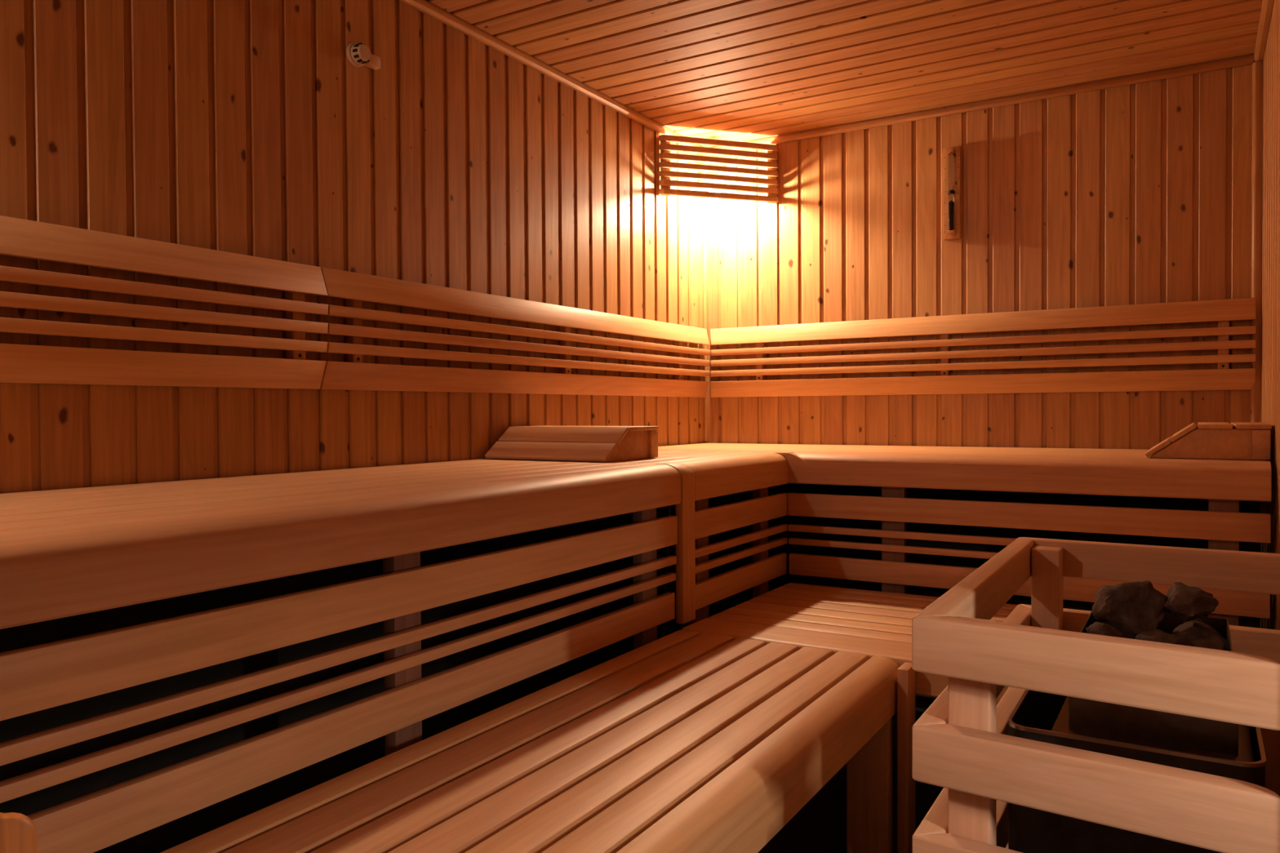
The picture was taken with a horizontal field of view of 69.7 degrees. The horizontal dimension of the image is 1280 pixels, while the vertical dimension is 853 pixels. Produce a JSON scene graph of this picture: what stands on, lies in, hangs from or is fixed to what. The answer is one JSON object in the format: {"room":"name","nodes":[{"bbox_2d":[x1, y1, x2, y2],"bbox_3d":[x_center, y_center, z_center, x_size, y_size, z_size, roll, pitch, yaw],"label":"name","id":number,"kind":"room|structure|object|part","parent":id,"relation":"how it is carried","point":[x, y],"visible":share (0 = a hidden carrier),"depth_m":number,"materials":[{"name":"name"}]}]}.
{"room":"spa","nodes":[
{"label":"spa","id":0,"kind":"room"},
{"bbox_2d":[0,0,705,852],"bbox_3d":[-0.839,-0.091,2.395,0.020,2.310,4.453,0,1,31],"label":"wall","id":1,"kind":"structure","parent":0,"point":[248,127],"depth_m":2.35,"materials":[{"name":"brown wood"}]},
{"bbox_2d":[0,215,328,389],"bbox_3d":[-1.185,-0.240,1.748,0.057,0.313,1.418,0,1,31],"label":"backrest","id":2,"kind":"object","parent":1,"relation":"attached to","point":[20,237],"visible":1,"depth_m":1.96,"materials":[{"name":"brown wood"}]},
{"bbox_2d":[0,458,680,629],"bbox_3d":[-0.712,0.176,1.874,0.718,0.108,2.070,0,1,31],"label":"bench","id":3,"kind":"object","parent":1,"relation":"attached to","point":[64,553],"visible":0.93,"depth_m":1.53,"materials":[{"name":"brown wood"}]},
{"bbox_3d":[-0.751,0.135,1.897,0.626,0.026,2.070,0,1,31],"label":"seat","id":4,"kind":"part","parent":3,"relation":"part of","materials":[{"name":"brown wood"}]},
{"bbox_2d":[0,507,677,852],"bbox_3d":[-0.447,0.494,1.694,0.062,0.558,2.026,0,1,31],"label":"skirt","id":5,"kind":"object","parent":3,"relation":"attached to","point":[42,677],"visible":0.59,"depth_m":1.47,"materials":[{"name":"brown wood"}]},
{"bbox_2d":[346,42,380,69],"bbox_3d":[-0.742,-1.004,2.489,0.039,0.062,0.101,0,1,31],"label":"sensor","id":6,"kind":"object","parent":1,"relation":"attached to","point":[359,55],"visible":1,"depth_m":2.46,"materials":[{"name":"beige plastic"}]},
{"bbox_3d":[-0.764,-1.003,2.479,0.011,0.062,0.062,0,1,31],"label":"plate","id":7,"kind":"part","parent":6,"relation":"part of","materials":[{"name":"beige plastic"}]},
{"bbox_2d":[320,266,710,397],"bbox_3d":[-0.253,-0.271,3.283,0.057,0.313,2.163,0,1,31],"label":"backrest","id":8,"kind":"object","parent":1,"relation":"attached to","point":[356,288],"visible":0.99,"depth_m":2.89,"materials":[{"name":"brown wood"}]},
{"bbox_2d":[399,0,707,155],"bbox_3d":[-0.797,-1.223,2.412,0.026,0.028,4.249,0,1,31],"label":"trim","id":9,"kind":"structure","parent":1,"relation":"attached to","point":[425,6],"depth_m":3.11,"materials":[{"name":"brown wood"}]},
{"bbox_2d":[511,450,788,501],"bbox_3d":[0.019,0.151,3.078,0.718,0.108,0.738,0,1,31],"label":"bench","id":10,"kind":"object","parent":1,"relation":"attached to","point":[717,473],"visible":0.38,"depth_m":2.90,"materials":[{"name":"brown wood"}]},
{"bbox_2d":[484,425,658,462],"bbox_3d":[-0.215,0.050,2.909,0.455,0.100,0.312,0,1,31],"label":"headrest cover","id":11,"kind":"object","parent":10,"relation":"on","point":[547,442],"visible":1,"depth_m":2.82,"materials":[{"name":"brown wood"}]},
{"bbox_3d":[-0.036,0.058,2.805,0.018,0.086,0.296,0,1,31],"label":"panel","id":12,"kind":"part","parent":11,"relation":"part of","materials":[{"name":"brown wood"}]},
{"bbox_3d":[-0.021,0.110,3.099,0.626,0.026,0.734,0,1,31],"label":"seat","id":13,"kind":"part","parent":10,"relation":"part of","materials":[{"name":"brown wood"}]},
{"bbox_2d":[655,462,788,625],"bbox_3d":[0.289,0.423,2.914,0.089,0.650,0.796,0,1,31],"label":"skirt","id":14,"kind":"object","parent":10,"relation":"attached to","point":[757,511],"depth_m":2.77,"materials":[{"name":"brown wood"}]},
{"bbox_3d":[0.100,0.327,2.603,0.089,0.444,0.073,0,1,31],"label":"cover strip","id":15,"kind":"part","parent":14,"relation":"part of","materials":[{"name":"brown wood"}]},
{"bbox_2d":[702,162,707,441],"bbox_3d":[0.301,-0.587,4.237,0.014,1.317,0.014,0,1,31],"label":"trim","id":16,"kind":"structure","parent":1,"relation":"attached to","point":[704,199],"depth_m":4.23,"materials":[{"name":"brown wood"}]},
{"bbox_2d":[658,134,778,203],"bbox_3d":[0.343,-1.105,3.957,0.376,0.248,0.425,0,1,31],"label":"lamp","id":17,"kind":"object","parent":1,"relation":"attached to","point":[771,190],"visible":1,"depth_m":3.94,"materials":[{"name":"brown wood"}]},
{"bbox_3d":[0.325,-1.016,4.017,0.054,0.054,0.054,0,1,31],"label":"bulb","id":18,"kind":"part","parent":17,"relation":"part of","materials":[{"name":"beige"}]},
{"bbox_2d":[426,0,1262,147],"bbox_3d":[0.122,-1.244,1.894,2.175,0.020,4.330,0,1,31],"label":"ceiling","id":19,"kind":"structure","parent":0,"point":[734,70],"depth_m":3.05,"materials":[{"name":"brown wood"}]},
{"bbox_2d":[758,694,943,852],"bbox_3d":[1.050,1.096,1.338,4.355,0.050,4.290,0,1,31],"label":"floor","id":20,"kind":"structure","parent":0,"point":[820,826],"depth_m":2.48,"materials":[{"name":"tile"}]},
{"bbox_2d":[160,630,899,852],"bbox_3d":[-0.150,0.825,1.509,0.607,0.500,2.006,0,1,31],"label":"bench","id":21,"kind":"object","parent":20,"relation":"on","point":[680,741],"visible":0.99,"depth_m":1.60,"materials":[{"name":"brown wood"}]},
{"bbox_2d":[0,812,37,852],"bbox_3d":[-0.567,0.464,0.719,0.195,0.250,0.240,-1,1,-27],"label":"wooden bucket","id":22,"kind":"object","parent":21,"relation":"on","point":[18,832],"visible":1,"depth_m":0.82,"materials":[{"name":"brown wood"}]},
{"bbox_3d":[0.547,0.832,2.188,0.100,0.455,0.040,0,1,31],"label":"leg","id":23,"kind":"part","parent":21,"relation":"part of","materials":[{"name":"brown wood"}]},
{"bbox_2d":[681,582,1017,852],"bbox_3d":[0.890,0.802,2.475,1.383,0.500,0.858,0,1,31],"label":"bench","id":24,"kind":"object","parent":20,"relation":"on","point":[869,623],"visible":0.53,"depth_m":2.51,"materials":[{"name":"brown wood"}]},
{"bbox_3d":[0.949,0.564,2.571,1.383,0.027,0.624,0,1,31],"label":"seat","id":25,"kind":"part","parent":24,"relation":"part of","materials":[{"name":"brown wood"}]},
{"bbox_3d":[0.630,0.812,2.171,0.026,0.494,0.068,0,1,31],"label":"leg","id":26,"kind":"part","parent":24,"relation":"part of","materials":[{"name":"brown wood"}]},
{"bbox_2d":[911,537,1279,852],"bbox_3d":[0.802,0.661,1.508,0.488,0.817,0.942,0,1,31],"label":"guard","id":27,"kind":"object","parent":20,"relation":"on","point":[962,744],"visible":0.78,"depth_m":1.18,"materials":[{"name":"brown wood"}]},
{"bbox_3d":[0.549,0.597,1.148,0.412,0.076,0.067,0,1,31],"label":"rail","id":28,"kind":"part","parent":27,"relation":"part of","materials":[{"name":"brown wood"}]},
{"bbox_3d":[0.621,0.588,1.636,0.044,0.076,0.906,0,1,31],"label":"rail","id":29,"kind":"part","parent":27,"relation":"part of","materials":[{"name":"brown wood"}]},
{"bbox_3d":[0.620,0.438,1.633,0.038,0.077,0.906,0,1,31],"label":"rail","id":30,"kind":"part","parent":27,"relation":"part of","materials":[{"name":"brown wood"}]},
{"bbox_3d":[0.461,0.672,1.275,0.056,0.806,0.051,0,1,31],"label":"post","id":31,"kind":"part","parent":27,"relation":"part of","materials":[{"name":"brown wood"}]},
{"bbox_3d":[0.619,0.289,1.631,0.038,0.075,0.906,0,1,31],"label":"rail","id":32,"kind":"part","parent":27,"relation":"part of","materials":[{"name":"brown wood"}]},
{"bbox_3d":[0.622,0.738,1.639,0.038,0.076,0.906,0,1,31],"label":"rail","id":33,"kind":"part","parent":27,"relation":"part of","materials":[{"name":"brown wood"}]},
{"bbox_3d":[0.861,0.658,1.942,0.055,0.806,0.061,0,1,31],"label":"post","id":34,"kind":"part","parent":27,"relation":"part of","materials":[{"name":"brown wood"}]},
{"bbox_3d":[0.548,0.446,1.146,0.412,0.077,0.067,0,1,31],"label":"rail","id":35,"kind":"part","parent":27,"relation":"part of","materials":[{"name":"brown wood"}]},
{"bbox_3d":[0.549,0.297,1.144,0.413,0.075,0.038,0,1,36],"label":"rail","id":36,"kind":"part","parent":27,"relation":"part of","materials":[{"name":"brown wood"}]},
{"bbox_3d":[1.033,0.431,1.885,0.486,0.077,0.038,0,1,33],"label":"rail","id":37,"kind":"part","parent":27,"relation":"part of","materials":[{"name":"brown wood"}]},
{"bbox_3d":[1.032,0.282,1.883,0.486,0.075,0.038,0,1,33],"label":"rail","id":38,"kind":"part","parent":27,"relation":"part of","materials":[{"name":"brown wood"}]},
{"bbox_3d":[1.186,0.773,1.733,0.055,0.580,0.057,0,1,31],"label":"post","id":39,"kind":"part","parent":27,"relation":"part of","materials":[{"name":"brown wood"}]},
{"bbox_2d":[1008,609,1266,852],"bbox_3d":[0.799,0.690,1.474,0.312,0.760,0.547,0,1,31],"label":"heater","id":40,"kind":"object","parent":20,"relation":"on","point":[1211,747],"visible":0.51,"depth_m":1.29,"materials":[{"name":"metal"}]},
{"bbox_2d":[1084,622,1125,638],"bbox_3d":[0.720,0.333,1.407,0.072,0.066,0.089,0,1,0],"label":"stone","id":41,"kind":"object","parent":40,"relation":"in","point":[1100,628],"visible":0.3,"depth_m":1.40,"materials":[{"name":"stone"}]},
{"bbox_2d":[1092,580,1168,639],"bbox_3d":[0.784,0.296,1.480,0.104,0.100,0.109,0,1,10],"label":"stone","id":42,"kind":"object","parent":40,"relation":"on","point":[1133,609],"visible":0.91,"depth_m":1.44,"materials":[{"name":"stone"}]},
{"bbox_3d":[0.799,0.520,1.430,0.214,0.300,0.243,0,1,31],"label":"casing","id":43,"kind":"part","parent":40,"relation":"part of","materials":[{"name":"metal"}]},
{"bbox_2d":[1080,609,1232,651],"bbox_3d":[0.800,0.341,1.425,0.194,0.060,0.235,0,1,31],"label":"basket","id":44,"kind":"object","parent":40,"relation":"on","point":[1169,622],"depth_m":1.49,"materials":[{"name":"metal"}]},
{"bbox_2d":[1134,629,1191,646],"bbox_3d":[0.782,0.336,1.373,0.078,0.066,0.069,0,1,31],"label":"stone","id":45,"kind":"object","parent":40,"relation":"in","point":[1156,635],"visible":0.28,"depth_m":1.35,"materials":[{"name":"stone"}]},
{"bbox_2d":[1171,617,1227,649],"bbox_3d":[0.879,0.335,1.442,0.076,0.064,0.082,0,1,31],"label":"stone","id":46,"kind":"object","parent":40,"relation":"in","point":[1196,629],"visible":0.42,"depth_m":1.43,"materials":[{"name":"stone"}]},
{"bbox_2d":[1163,582,1218,622],"bbox_3d":[0.848,0.273,1.420,0.072,0.060,0.086,0,1,15],"label":"stone","id":47,"kind":"object","parent":46,"relation":"on","point":[1188,603],"visible":0.99,"depth_m":1.39,"materials":[{"name":"stone"}]},
{"bbox_2d":[1190,635,1227,650],"bbox_3d":[0.825,0.339,1.338,0.055,0.064,0.084,0,1,31],"label":"stone","id":48,"kind":"object","parent":40,"relation":"in","point":[1215,642],"visible":0.3,"depth_m":1.33,"materials":[{"name":"stone"}]},
{"bbox_2d":[705,64,1260,628],"bbox_3d":[1.260,-0.125,3.684,2.260,2.310,0.020,0,1,31],"label":"wall","id":49,"kind":"structure","parent":0,"point":[1138,193],"depth_m":3.59,"materials":[{"name":"brown wood"}]},
{"bbox_2d":[942,145,961,239],"bbox_3d":[1.235,-0.927,3.643,0.068,0.364,0.046,0,1,31],"label":"hourglass","id":50,"kind":"object","parent":49,"relation":"attached to","point":[952,156],"visible":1,"depth_m":3.63,"materials":[{"name":"brown wood"}]},
{"bbox_2d":[657,443,1271,501],"bbox_3d":[1.006,0.140,3.364,2.111,0.106,0.777,0,1,31],"label":"bench","id":51,"kind":"object","parent":49,"relation":"attached to","point":[1081,471],"visible":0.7,"depth_m":2.86,"materials":[{"name":"brown wood"}]},
{"bbox_3d":[1.028,0.099,3.403,2.107,0.026,0.686,0,1,31],"label":"seat","id":52,"kind":"part","parent":51,"relation":"part of","materials":[{"name":"brown wood"}]},
{"bbox_2d":[787,486,1271,626],"bbox_3d":[1.132,0.465,2.885,1.398,0.558,0.062,0,1,31],"label":"skirt","id":53,"kind":"object","parent":51,"relation":"attached to","point":[1223,525],"visible":0.51,"depth_m":2.90,"materials":[{"name":"brown wood"}]},
{"bbox_2d":[1144,422,1271,459],"bbox_3d":[1.752,0.040,2.845,0.312,0.100,0.455,0,1,31],"label":"headrest cover","id":54,"kind":"object","parent":51,"relation":"on","point":[1208,440],"visible":1,"depth_m":2.65,"materials":[{"name":"brown wood"}]},
{"bbox_3d":[1.862,0.043,3.020,0.296,0.086,0.018,0,1,31],"label":"panel","id":55,"kind":"part","parent":54,"relation":"part of","materials":[{"name":"brown wood"}]},
{"bbox_2d":[707,53,1253,155],"bbox_3d":[1.201,-1.256,3.670,2.083,0.028,0.026,0,1,31],"label":"trim","id":56,"kind":"structure","parent":49,"relation":"attached to","point":[1247,60],"depth_m":3.51,"materials":[{"name":"brown wood"}]},
{"bbox_2d":[710,297,1255,397],"bbox_3d":[1.205,-0.286,3.668,2.083,0.313,0.057,0,1,31],"label":"backrest","id":57,"kind":"object","parent":49,"relation":"attached to","point":[1223,311],"visible":1,"depth_m":3.54,"materials":[{"name":"brown wood"}]},
{"bbox_2d":[1250,60,1262,422],"bbox_3d":[2.103,-0.579,3.134,0.030,1.317,0.030,0,1,31],"label":"trim","id":58,"kind":"structure","parent":49,"relation":"attached to","point":[1257,66],"depth_m":3.12,"materials":[{"name":"brown wood"}]},
{"bbox_2d":[1259,0,1279,630],"bbox_3d":[1.022,-0.084,1.307,0.020,2.310,4.388,0,1,31],"label":"wall","id":59,"kind":"structure","parent":0,"point":[1270,359],"depth_m":2.68,"materials":[{"name":"brown wood"}]},
{"bbox_2d":[1253,0,1274,62],"bbox_3d":[1.006,-1.215,1.317,0.026,0.028,4.249,0,1,31],"label":"trim","id":60,"kind":"structure","parent":59,"relation":"attached to","point":[1267,5],"depth_m":2.86,"materials":[{"name":"brown wood"}]}
]}

